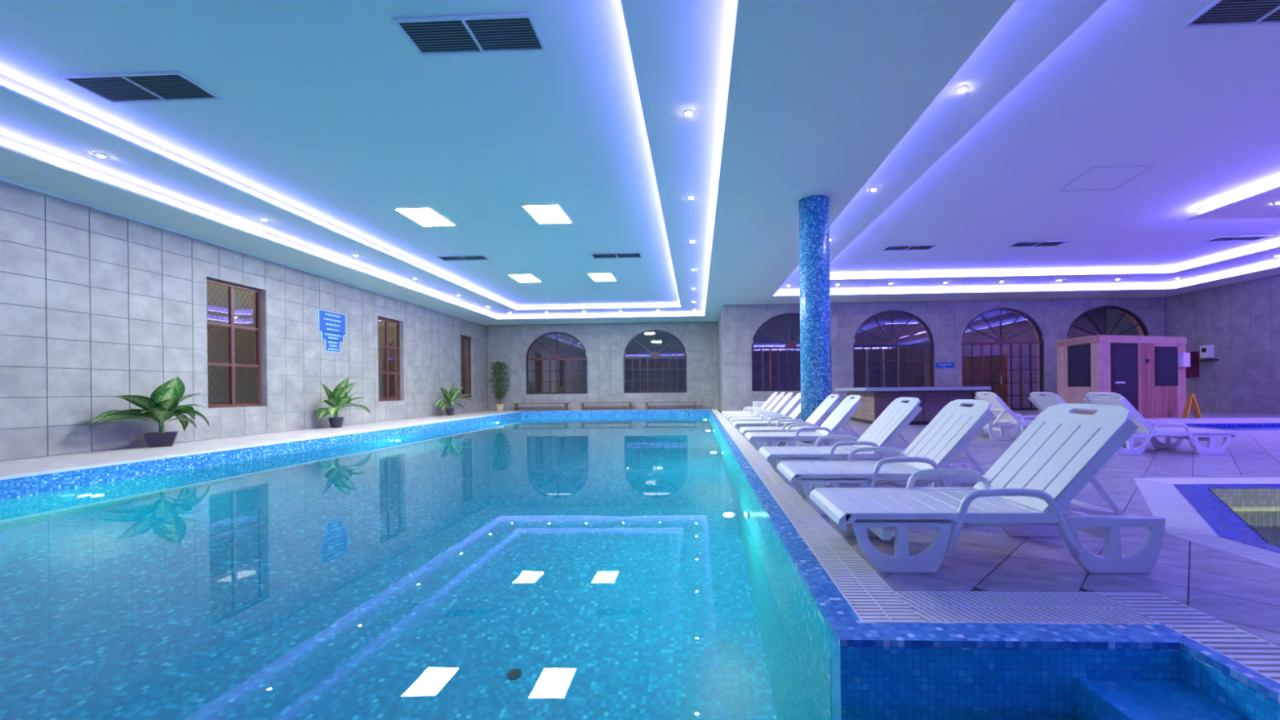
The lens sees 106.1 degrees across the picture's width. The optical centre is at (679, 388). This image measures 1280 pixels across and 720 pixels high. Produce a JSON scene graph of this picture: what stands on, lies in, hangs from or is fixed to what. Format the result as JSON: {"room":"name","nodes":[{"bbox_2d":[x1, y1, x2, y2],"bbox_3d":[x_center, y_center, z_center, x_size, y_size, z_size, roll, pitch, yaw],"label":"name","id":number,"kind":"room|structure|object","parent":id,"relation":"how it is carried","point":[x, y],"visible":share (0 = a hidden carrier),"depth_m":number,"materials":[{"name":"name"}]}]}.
{"room":"spa","nodes":[
{"label":"spa","id":0,"kind":"room"},
{"bbox_2d":[0,180,488,461],"bbox_3d":[-9.467,-0.951,8.903,0.212,4.010,27.100,-1,0,2],"label":"wall","id":1,"kind":"structure","parent":0,"point":[97,306],"depth_m":8.53,"materials":[{"name":"grey tile"}]},
{"bbox_2d":[206,278,266,408],"bbox_3d":[-9.433,-0.921,10.162,0.210,2.610,1.320,-1,0,2],"label":"window","id":2,"kind":"structure","parent":1,"relation":"in","point":[260,295],"depth_m":10.39,"materials":[{"name":"glass"},{"name":"dark brown wood"},{"name":"stone tile"}]},
{"bbox_2d":[0,176,487,325],"bbox_3d":[-9.377,-2.932,8.798,0.020,0.049,26.900,-1,0,2],"label":"trim","id":3,"kind":"structure","parent":1,"relation":"attached to","point":[5,180],"depth_m":9.04,"materials":[{"name":"white paint"}]},
{"bbox_2d":[317,308,346,352],"bbox_3d":[-9.213,-1.514,12.766,0.021,1.070,0.960,-1,0,2],"label":"wall sign","id":4,"kind":"object","parent":1,"relation":"attached to","point":[331,325],"visible":1,"depth_m":12.73,"materials":[{"name":"blue plastic"}]},
{"bbox_2d":[377,316,404,401],"bbox_3d":[-9.264,-0.923,15.245,0.209,2.610,1.294,-1,0,4],"label":"window","id":5,"kind":"structure","parent":1,"relation":"in","point":[399,348],"depth_m":15.61,"materials":[{"name":"brown wood"}]},
{"bbox_2d":[460,335,474,398],"bbox_3d":[-9.061,-0.925,20.295,0.210,2.610,1.160,-1,0,2],"label":"window","id":6,"kind":"structure","parent":1,"relation":"in","point":[470,350],"depth_m":20.80,"materials":[{"name":"brown wood"}]},
{"bbox_2d":[206,282,469,404],"bbox_3d":[-11.089,-0.878,14.416,0.200,4.200,20.000,-1,0,2],"label":"windows","id":7,"kind":"structure","parent":0,"point":[209,298],"depth_m":12.11,"materials":[{"name":"brown wood"}]},
{"bbox_2d":[487,321,718,410],"bbox_3d":[-3.644,-1.015,22.229,10.850,4.010,0.362,-1,0,2],"label":"wall","id":8,"kind":"structure","parent":0,"point":[605,344],"depth_m":22.04,"materials":[{"name":"grey tile"}]},
{"bbox_2d":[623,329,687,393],"bbox_3d":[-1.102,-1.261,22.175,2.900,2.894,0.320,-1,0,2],"label":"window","id":9,"kind":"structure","parent":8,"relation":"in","point":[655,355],"depth_m":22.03,"materials":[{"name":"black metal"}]},
{"bbox_2d":[526,331,685,394],"bbox_3d":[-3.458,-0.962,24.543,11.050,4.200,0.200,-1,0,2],"label":"windows","id":10,"kind":"structure","parent":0,"point":[663,340],"depth_m":24.41,"materials":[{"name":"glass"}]},
{"bbox_2d":[0,0,1279,324],"bbox_3d":[3.736,-3.316,8.317,26.670,0.430,27.300,-1,0,2],"label":"ceiling","id":11,"kind":"structure","parent":0,"point":[1115,130],"depth_m":6.49,"materials":[{"name":"white paint"}]},
{"bbox_2d":[94,153,107,157],"bbox_3d":[-7.851,-3.166,6.521,0.110,0.016,0.110,-1,0,2],"label":"recessed light","id":12,"kind":"object","parent":11,"relation":"in","point":[96,154],"visible":1,"depth_m":6.50,"materials":[{"name":"white"}]},
{"bbox_2d":[57,71,223,103],"bbox_3d":[-6.019,-3.382,5.398,1.350,0.021,0.490,-1,0,2],"label":"ceiling vent","id":13,"kind":"object","parent":11,"relation":"in","point":[162,86],"visible":1,"depth_m":5.39,"materials":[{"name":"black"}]},
{"bbox_2d":[393,207,456,226],"bbox_3d":[-4.993,-3.393,9.488,0.700,0.020,0.980,-1,0,2],"label":"recessed light","id":14,"kind":"object","parent":11,"relation":"in","point":[424,216],"visible":1,"depth_m":9.44,"materials":[{"name":"white plastic"}]},
{"bbox_2d":[435,254,490,261],"bbox_3d":[-5.586,-3.387,12.422,1.240,0.021,0.420,-1,0,2],"label":"ceiling vent","id":15,"kind":"object","parent":11,"relation":"in","point":[477,257],"visible":1,"depth_m":12.41,"materials":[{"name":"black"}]},
{"bbox_2d":[391,12,546,56],"bbox_3d":[-2.003,-3.427,4.655,1.310,0.021,0.480,-1,0,2],"label":"ceiling vent","id":16,"kind":"object","parent":11,"relation":"in","point":[510,33],"visible":1,"depth_m":4.64,"materials":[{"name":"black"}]},
{"bbox_2d":[507,274,542,282],"bbox_3d":[-4.721,-3.396,14.732,0.700,0.020,0.980,-1,0,2],"label":"recessed light","id":17,"kind":"object","parent":11,"relation":"in","point":[520,277],"visible":1,"depth_m":14.67,"materials":[{"name":"white plastic"}]},
{"bbox_2d":[521,204,572,223],"bbox_3d":[-2.565,-3.420,9.399,0.700,0.020,0.980,-1,0,2],"label":"recessed light","id":18,"kind":"object","parent":11,"relation":"in","point":[541,213],"visible":1,"depth_m":9.34,"materials":[{"name":"white plastic"}]},
{"bbox_2d":[587,272,616,281],"bbox_3d":[-2.351,-3.422,14.695,0.700,0.020,0.980,-1,0,2],"label":"recessed light","id":19,"kind":"object","parent":11,"relation":"in","point":[596,277],"visible":1,"depth_m":14.65,"materials":[{"name":"white plastic"}]},
{"bbox_2d":[590,252,642,258],"bbox_3d":[-1.607,-3.431,12.341,1.280,0.021,0.450,-1,0,2],"label":"ceiling vent","id":20,"kind":"object","parent":11,"relation":"in","point":[617,255],"visible":1,"depth_m":12.34,"materials":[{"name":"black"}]},
{"bbox_2d":[684,110,693,115],"bbox_3d":[0.112,-3.253,5.668,0.110,0.016,0.110,-1,0,2],"label":"recessed light","id":21,"kind":"object","parent":11,"relation":"in","point":[687,113],"visible":1,"depth_m":5.65,"materials":[{"name":"white"}]},
{"bbox_2d":[880,244,937,250],"bbox_3d":[5.703,-3.511,11.933,1.200,0.021,0.410,-1,0,2],"label":"ceiling vent","id":22,"kind":"object","parent":11,"relation":"in","point":[893,247],"visible":1,"depth_m":11.93,"materials":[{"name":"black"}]},
{"bbox_2d":[956,85,968,92],"bbox_3d":[3.109,-3.286,5.268,0.110,0.016,0.110,-1,0,2],"label":"recessed light","id":23,"kind":"object","parent":11,"relation":"in","point":[963,88],"visible":1,"depth_m":5.25,"materials":[{"name":"white"}]},
{"bbox_2d":[1005,240,1069,247],"bbox_3d":[8.748,-3.545,11.736,1.220,0.021,0.420,-1,0,2],"label":"ceiling vent","id":24,"kind":"object","parent":11,"relation":"in","point":[1032,243],"visible":1,"depth_m":11.73,"materials":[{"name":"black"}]},
{"bbox_2d":[1180,0,1279,28],"bbox_3d":[5.511,-3.509,4.389,1.330,0.021,0.480,-1,0,2],"label":"ceiling vent","id":25,"kind":"object","parent":11,"relation":"in","point":[1220,13],"visible":1,"depth_m":4.50,"materials":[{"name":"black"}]},
{"bbox_2d":[1203,235,1272,241],"bbox_3d":[13.351,-3.596,11.482,1.180,0.021,0.370,-1,0,2],"label":"ceiling vent","id":26,"kind":"object","parent":11,"relation":"in","point":[1223,238],"visible":1,"depth_m":11.47,"materials":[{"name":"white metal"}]},
{"bbox_2d":[0,408,1279,645],"bbox_3d":[3.791,1.011,8.517,26.270,0.306,27.300,-1,0,2],"label":"floor","id":27,"kind":"structure","parent":0,"point":[1242,593],"depth_m":2.75,"materials":[{"name":"grey tile"}]},
{"bbox_2d":[88,376,209,448],"bbox_3d":[-8.912,0.392,8.185,0.811,1.211,1.603,-1,0,2],"label":"potted plant","id":28,"kind":"object","parent":27,"relation":"on","point":[162,404],"visible":1,"depth_m":8.20,"materials":[{"name":"green plant"}]},
{"bbox_2d":[314,377,370,427],"bbox_3d":[-8.627,0.349,12.523,0.677,1.291,1.557,-1,0,18],"label":"potted plant","id":29,"kind":"object","parent":27,"relation":"on","point":[338,398],"visible":1,"depth_m":12.25,"materials":[{"name":"green plant"}]},
{"bbox_2d":[435,381,473,415],"bbox_3d":[-8.425,0.318,18.113,0.831,1.350,1.852,-1,0,2],"label":"potted plant","id":30,"kind":"object","parent":27,"relation":"on","point":[453,395],"visible":0.99,"depth_m":17.92,"materials":[{"name":"green plant"}]},
{"bbox_2d":[488,360,510,411],"bbox_3d":[-8.063,-0.140,21.551,0.981,2.257,0.787,-1,0,2],"label":"ficus tree","id":31,"kind":"object","parent":27,"relation":"on","point":[500,407],"visible":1,"depth_m":21.48,"materials":[{"name":"green plant"}]},
{"bbox_2d":[511,402,569,410],"bbox_3d":[-6.228,0.799,21.631,2.550,0.340,0.375,-1,0,2],"label":"bench","id":32,"kind":"object","parent":27,"relation":"on","point":[516,405],"visible":0.99,"depth_m":21.57,"materials":[{"name":"brown wood"}]},
{"bbox_2d":[577,401,633,410],"bbox_3d":[-3.280,0.766,21.523,2.450,0.340,0.375,-1,0,2],"label":"bench","id":33,"kind":"object","parent":27,"relation":"on","point":[582,406],"visible":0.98,"depth_m":21.46,"materials":[{"name":"brown wood"}]},
{"bbox_2d":[0,409,1279,719],"bbox_3d":[-2.666,2.049,8.404,9.450,2.262,24.840,-1,0,2],"label":"swimming pool","id":34,"kind":"object","parent":27,"relation":"in","point":[1099,671],"visible":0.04,"depth_m":1.70,"materials":[{"name":"blue tile"}]},
{"bbox_2d":[0,415,1088,719],"bbox_3d":[-2.676,1.170,8.404,9.331,0.001,24.600,-1,0,2],"label":"pool water","id":35,"kind":"object","parent":34,"relation":"in","point":[544,567],"visible":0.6,"depth_m":2.73,"materials":[{"name":"blue liquid"}]},
{"bbox_2d":[708,410,1279,719],"bbox_3d":[-2.666,2.054,8.404,9.450,2.250,24.840,-1,0,2],"label":"basin","id":36,"kind":"object","parent":34,"relation":"in","point":[1099,671],"depth_m":1.70,"materials":[{"name":"tile"}]},
{"bbox_2d":[642,401,697,409],"bbox_3d":[-0.382,0.734,21.416,2.450,0.340,0.375,-1,0,2],"label":"bench","id":37,"kind":"object","parent":27,"relation":"on","point":[646,402],"visible":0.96,"depth_m":21.29,"materials":[{"name":"brown wood"}]},
{"bbox_2d":[721,391,777,423],"bbox_3d":[1.891,0.481,12.589,1.534,0.796,0.614,-1,0,2],"label":"sun lounger","id":38,"kind":"object","parent":27,"relation":"on","point":[773,397],"visible":0.35,"depth_m":12.37,"materials":[{"name":"white plastic"}]},
{"bbox_2d":[724,391,785,423],"bbox_3d":[1.878,0.481,11.689,1.534,0.796,0.614,-1,0,2],"label":"sun lounger","id":39,"kind":"object","parent":27,"relation":"on","point":[781,395],"visible":0.34,"depth_m":11.49,"materials":[{"name":"white plastic"}]},
{"bbox_2d":[726,392,793,420],"bbox_3d":[1.843,0.481,10.740,1.534,0.796,0.614,-1,0,2],"label":"sun lounger","id":40,"kind":"object","parent":27,"relation":"on","point":[788,397],"visible":0.41,"depth_m":10.54,"materials":[{"name":"white plastic"}]},
{"bbox_2d":[729,392,800,429],"bbox_3d":[1.805,0.482,9.691,1.534,0.796,0.614,-1,0,2],"label":"sun lounger","id":41,"kind":"object","parent":27,"relation":"on","point":[794,402],"visible":0.41,"depth_m":9.47,"materials":[{"name":"white plastic"}]},
{"bbox_2d":[732,403,800,439],"bbox_3d":[1.746,0.483,8.642,1.534,0.796,0.614,-1,0,2],"label":"sun lounger","id":42,"kind":"object","parent":27,"relation":"on","point":[796,414],"visible":0.35,"depth_m":8.37,"materials":[{"name":"white plastic"}]},
{"bbox_2d":[752,400,794,412],"bbox_3d":[3.149,0.640,16.096,1.300,0.450,0.600,-1,0,2],"label":"storage box","id":43,"kind":"object","parent":27,"relation":"on","point":[758,404],"visible":0.2,"depth_m":15.81,"materials":[{"name":"white plastic"}]},
{"bbox_2d":[738,394,848,447],"bbox_3d":[1.696,0.483,7.263,1.534,0.796,0.614,-1,0,2],"label":"sun lounger","id":44,"kind":"object","parent":27,"relation":"on","point":[829,403],"visible":0.56,"depth_m":7.06,"materials":[{"name":"white plastic"}]},
{"bbox_2d":[744,395,862,457],"bbox_3d":[1.662,0.483,6.343,1.534,0.796,0.614,-1,0,2],"label":"sun lounger","id":45,"kind":"object","parent":27,"relation":"on","point":[846,409],"visible":0.64,"depth_m":6.11,"materials":[{"name":"white plastic"}]},
{"bbox_2d":[798,195,831,444],"bbox_3d":[2.228,-1.105,7.873,0.480,3.960,0.480,-1,0,2],"label":"column","id":46,"kind":"structure","parent":27,"relation":"on","point":[814,210],"depth_m":7.67,"materials":[{"name":"tile"}]},
{"bbox_2d":[711,409,924,622],"bbox_3d":[1.164,0.918,11.257,0.240,0.059,18.864,-1,0,2],"label":"grate","id":47,"kind":"object","parent":27,"relation":"in","point":[870,597],"visible":0.71,"depth_m":2.57,"materials":[{"name":"white plastic"}]},
{"bbox_2d":[758,396,928,485],"bbox_3d":[1.582,0.484,4.695,1.534,0.796,0.614,-1,0,2],"label":"sun lounger","id":48,"kind":"object","parent":27,"relation":"on","point":[890,424],"visible":0.64,"depth_m":4.49,"materials":[{"name":"white plastic"}]},
{"bbox_2d":[776,399,995,515],"bbox_3d":[1.564,0.485,3.665,1.534,0.796,0.614,-1,0,2],"label":"sun lounger","id":49,"kind":"object","parent":27,"relation":"on","point":[955,426],"visible":0.8,"depth_m":3.48,"materials":[{"name":"white plastic"}]},
{"bbox_2d":[834,386,991,425],"bbox_3d":[5.704,0.397,12.149,2.800,0.880,2.500,-1,0,2],"label":"bar counter","id":50,"kind":"object","parent":27,"relation":"on","point":[874,401],"depth_m":11.15,"materials":[{"name":"brown wood"}]},
{"bbox_2d":[834,386,991,391],"bbox_3d":[5.699,-0.003,12.149,2.800,0.080,2.500,-1,0,2],"label":"countertop","id":51,"kind":"structure","parent":50,"relation":"on","point":[978,388],"depth_m":10.91,"materials":[{"name":"white stone"}]},
{"bbox_2d":[808,403,1165,573],"bbox_3d":[1.545,0.485,2.595,1.534,0.796,0.614,-1,0,2],"label":"sun lounger","id":52,"kind":"object","parent":27,"relation":"on","point":[1030,490],"visible":1,"depth_m":2.34,"materials":[{"name":"white plastic"}]},
{"bbox_2d":[974,391,1037,439],"bbox_3d":[5.845,0.438,8.141,1.534,0.796,0.614,-1,0,2],"label":"sun lounger","id":53,"kind":"object","parent":27,"relation":"on","point":[1004,416],"visible":0.56,"depth_m":7.95,"materials":[{"name":"white plastic"}]},
{"bbox_2d":[893,591,1162,624],"bbox_3d":[1.499,0.914,1.952,1.127,0.059,0.295,-1,0,2],"label":"grate","id":54,"kind":"object","parent":27,"relation":"in","point":[931,606],"visible":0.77,"depth_m":1.94,"materials":[{"name":"white plastic"}]},
{"bbox_2d":[1021,391,1142,446],"bbox_3d":[6.110,0.435,7.201,1.534,0.796,0.614,-1,0,2],"label":"sun lounger","id":55,"kind":"object","parent":27,"relation":"on","point":[1042,402],"visible":0.12,"depth_m":7.23,"materials":[{"name":"white plastic"}]},
{"bbox_2d":[1055,334,1186,417],"bbox_3d":[11.917,-0.306,13.489,3.335,2.150,2.063,-1,0,-15],"label":"cabin","id":56,"kind":"object","parent":27,"relation":"on","point":[1145,371],"visible":0.8,"depth_m":12.58,"materials":[{"name":"brown wood"}]},
{"bbox_2d":[1177,352,1190,367],"bbox_3d":[13.476,-0.778,12.807,0.260,0.380,0.117,-1,0,-15],"label":"control box","id":57,"kind":"object","parent":56,"relation":"attached to","point":[1184,358],"visible":1,"depth_m":12.76,"materials":[{"name":"white plastic"}]},
{"bbox_2d":[1084,391,1237,454],"bbox_3d":[6.280,0.433,6.374,1.534,0.796,0.614,-1,0,2],"label":"sun lounger","id":58,"kind":"object","parent":27,"relation":"on","point":[1145,430],"visible":0.69,"depth_m":6.10,"materials":[{"name":"white plastic"}]},
{"bbox_2d":[1102,593,1279,683],"bbox_3d":[1.812,0.911,-1.492,0.250,0.059,7.150,-1,0,2],"label":"grate","id":59,"kind":"object","parent":27,"relation":"in","point":[1259,655],"visible":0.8,"depth_m":1.74,"materials":[{"name":"white plastic"}]},
{"bbox_2d":[1181,393,1201,417],"bbox_3d":[13.004,0.437,12.185,0.275,0.640,0.320,-1,0,27],"label":"sign","id":60,"kind":"object","parent":27,"relation":"on","point":[1191,397],"visible":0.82,"depth_m":12.16,"materials":[{"name":"orange plastic"}]},
{"bbox_2d":[1133,477,1279,568],"bbox_3d":[3.905,0.888,1.302,3.373,0.059,9.598,-1,0,32],"label":"grate","id":61,"kind":"object","parent":27,"relation":"in","point":[1162,499],"visible":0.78,"depth_m":3.35,"materials":[{"name":"white tile"}]},
{"bbox_2d":[1145,417,1279,430],"bbox_3d":[13.647,0.970,10.257,6.100,0.560,2.500,-1,0,2],"label":"pool","id":62,"kind":"object","parent":27,"relation":"in","point":[1272,421],"visible":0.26,"depth_m":10.75,"materials":[{"name":"blue tile"}]},
{"bbox_2d":[1203,425,1279,428],"bbox_3d":[13.657,0.800,9.906,5.550,0.001,1.200,-1,0,2],"label":"water","id":63,"kind":"object","parent":62,"relation":"in","point":[1276,426],"depth_m":10.25,"materials":[{"name":"blue liquid"}]},
{"bbox_2d":[1173,484,1279,553],"bbox_3d":[5.283,1.393,0.387,4.400,1.098,7.760,-1,0,2],"label":"plunge pool","id":64,"kind":"object","parent":27,"relation":"in","point":[1213,502],"visible":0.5,"depth_m":3.79,"materials":[{"name":"blue tile"}]},
{"bbox_2d":[1208,488,1279,546],"bbox_3d":[5.277,1.393,0.362,4.110,1.098,7.410,-1,0,2],"label":"basin","id":65,"kind":"object","parent":64,"relation":"in","point":[1222,518],"depth_m":3.68,"materials":[{"name":"tile"}]},
{"bbox_2d":[1229,506,1279,546],"bbox_3d":[5.273,1.002,0.362,4.110,0.001,7.410,-1,0,2],"label":"water","id":66,"kind":"object","parent":64,"relation":"in","point":[1265,521],"depth_m":3.71,"materials":[{"name":"liquid"}]},
{"bbox_2d":[717,306,724,411],"bbox_3d":[1.847,-1.075,19.847,0.300,4.010,4.596,-1,0,2],"label":"wall","id":67,"kind":"structure","parent":0,"point":[720,322],"depth_m":19.33,"materials":[{"name":"grey tile"}]},
{"bbox_2d":[753,309,1104,408],"bbox_3d":[9.779,-1.108,20.155,15.510,4.200,0.200,-1,0,2],"label":"window","id":68,"kind":"structure","parent":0,"point":[993,317],"depth_m":20.05,"materials":[{"name":"glass"}]},
{"bbox_2d":[722,297,1165,412],"bbox_3d":[9.526,-1.160,17.443,15.816,4.010,0.362,-1,0,2],"label":"wall","id":69,"kind":"structure","parent":0,"point":[947,322],"depth_m":17.28,"materials":[{"name":"grey tile"}]},
{"bbox_2d":[751,313,831,391],"bbox_3d":[4.096,-1.343,17.681,2.880,2.844,0.320,-1,0,2],"label":"window","id":70,"kind":"structure","parent":69,"relation":"in","point":[791,344],"depth_m":17.56,"materials":[{"name":"black metal"}]},
{"bbox_2d":[853,310,933,387],"bbox_3d":[7.753,-1.403,17.547,2.880,2.884,0.320,-1,0,2],"label":"window","id":71,"kind":"structure","parent":69,"relation":"in","point":[891,343],"depth_m":17.41,"materials":[{"name":"black metal"}]},
{"bbox_2d":[935,362,954,368],"bbox_3d":[9.550,-0.845,17.251,0.660,0.200,0.016,-1,0,2],"label":"wall sign","id":72,"kind":"object","parent":69,"relation":"attached to","point":[938,365],"visible":1,"depth_m":17.25,"materials":[{"name":"blue plastic"}]},
{"bbox_2d":[961,307,1043,410],"bbox_3d":[11.604,-1.066,17.369,2.880,3.684,0.394,-1,0,2],"label":"door","id":73,"kind":"structure","parent":69,"relation":"in","point":[1001,340],"depth_m":17.26,"materials":[{"name":"black metal"}]},
{"bbox_2d":[1066,306,1147,337],"bbox_3d":[15.248,-1.506,17.272,2.880,2.924,0.320,-1,0,2],"label":"window","id":74,"kind":"structure","parent":69,"relation":"in","point":[1142,331],"depth_m":17.13,"materials":[{"name":"black metal"}]},
{"bbox_2d":[1165,275,1279,413],"bbox_3d":[16.911,-1.241,5.784,0.200,4.010,22.800,-1,0,2],"label":"wall","id":75,"kind":"structure","parent":0,"point":[1241,321],"depth_m":14.82,"materials":[{"name":"grey tile"}]},
{"bbox_2d":[1185,351,1199,377],"bbox_3d":[17.062,-0.813,16.065,0.260,0.850,0.400,-1,0,2],"label":"upper cabinet","id":76,"kind":"object","parent":75,"relation":"attached to","point":[1193,371],"visible":0.54,"depth_m":15.87,"materials":[{"name":"red metal"}]},
{"bbox_2d":[1194,345,1218,361],"bbox_3d":[17.018,-1.157,15.506,0.300,0.500,0.460,-1,0,2],"label":"wall phone","id":77,"kind":"object","parent":75,"relation":"attached to","point":[1206,351],"visible":1,"depth_m":15.45,"materials":[{"name":"white plastic"}]},
{"bbox_2d":[1194,359,1218,361],"bbox_3d":[17.021,-0.927,15.506,0.300,0.040,0.460,-1,0,2],"label":"shelf","id":78,"kind":"object","parent":75,"relation":"attached to","point":[1203,359],"depth_m":15.35,"materials":[{"name":"black plastic"}]},
{"bbox_3d":[-3.476,1.063,23.444,11.050,0.150,2.000,-1,0,2],"label":"floor","id":79,"kind":"structure","parent":0,"visible":0},
{"bbox_2d":[551,360,555,392],"bbox_3d":[-6.233,-0.256,23.844,0.140,2.550,0.140,-1,0,2],"label":"post","id":80,"kind":"object","parent":79,"relation":"on","point":[553,384],"visible":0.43,"depth_m":23.78,"materials":[{"name":"brown wood"}]},
{"bbox_2d":[577,357,581,391],"bbox_3d":[-4.934,-0.271,23.797,0.140,2.550,0.140,-1,0,2],"label":"post","id":81,"kind":"object","parent":79,"relation":"on","point":[578,357],"visible":0.43,"depth_m":23.73,"materials":[{"name":"brown wood"}]},
{"bbox_3d":[9.753,0.918,18.851,15.510,0.150,2.410,-1,0,2],"label":"floor","id":82,"kind":"structure","parent":0,"visible":0},
{"bbox_2d":[760,349,764,389],"bbox_3d":[3.420,-0.363,19.688,0.080,2.550,0.080,-1,0,2],"label":"post","id":83,"kind":"object","parent":82,"relation":"on","point":[762,349],"visible":0.29,"depth_m":19.65,"materials":[{"name":"white"}]},
{"bbox_2d":[866,347,868,387],"bbox_3d":[7.614,-0.409,19.434,0.060,2.550,0.060,-1,0,2],"label":"post","id":84,"kind":"object","parent":82,"relation":"on","point":[867,370],"visible":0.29,"depth_m":19.41,"materials":[{"name":"white"}]},
{"bbox_2d":[882,347,884,387],"bbox_3d":[8.317,-0.416,19.508,0.050,2.550,0.050,-1,0,2],"label":"post","id":85,"kind":"object","parent":82,"relation":"on","point":[883,362],"visible":0.5,"depth_m":19.49,"materials":[{"name":"white"}]},
{"bbox_2d":[897,346,899,386],"bbox_3d":[8.809,-0.422,19.290,0.050,2.550,0.050,-1,0,2],"label":"post","id":86,"kind":"object","parent":82,"relation":"on","point":[898,347],"visible":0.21,"depth_m":19.26,"materials":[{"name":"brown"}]},
{"bbox_2d":[1003,344,1010,408],"bbox_3d":[13.002,-0.468,19.036,0.160,2.550,0.160,-1,0,2],"label":"post","id":87,"kind":"object","parent":82,"relation":"on","point":[1006,362],"visible":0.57,"depth_m":18.96,"materials":[{"name":"brown wood"}]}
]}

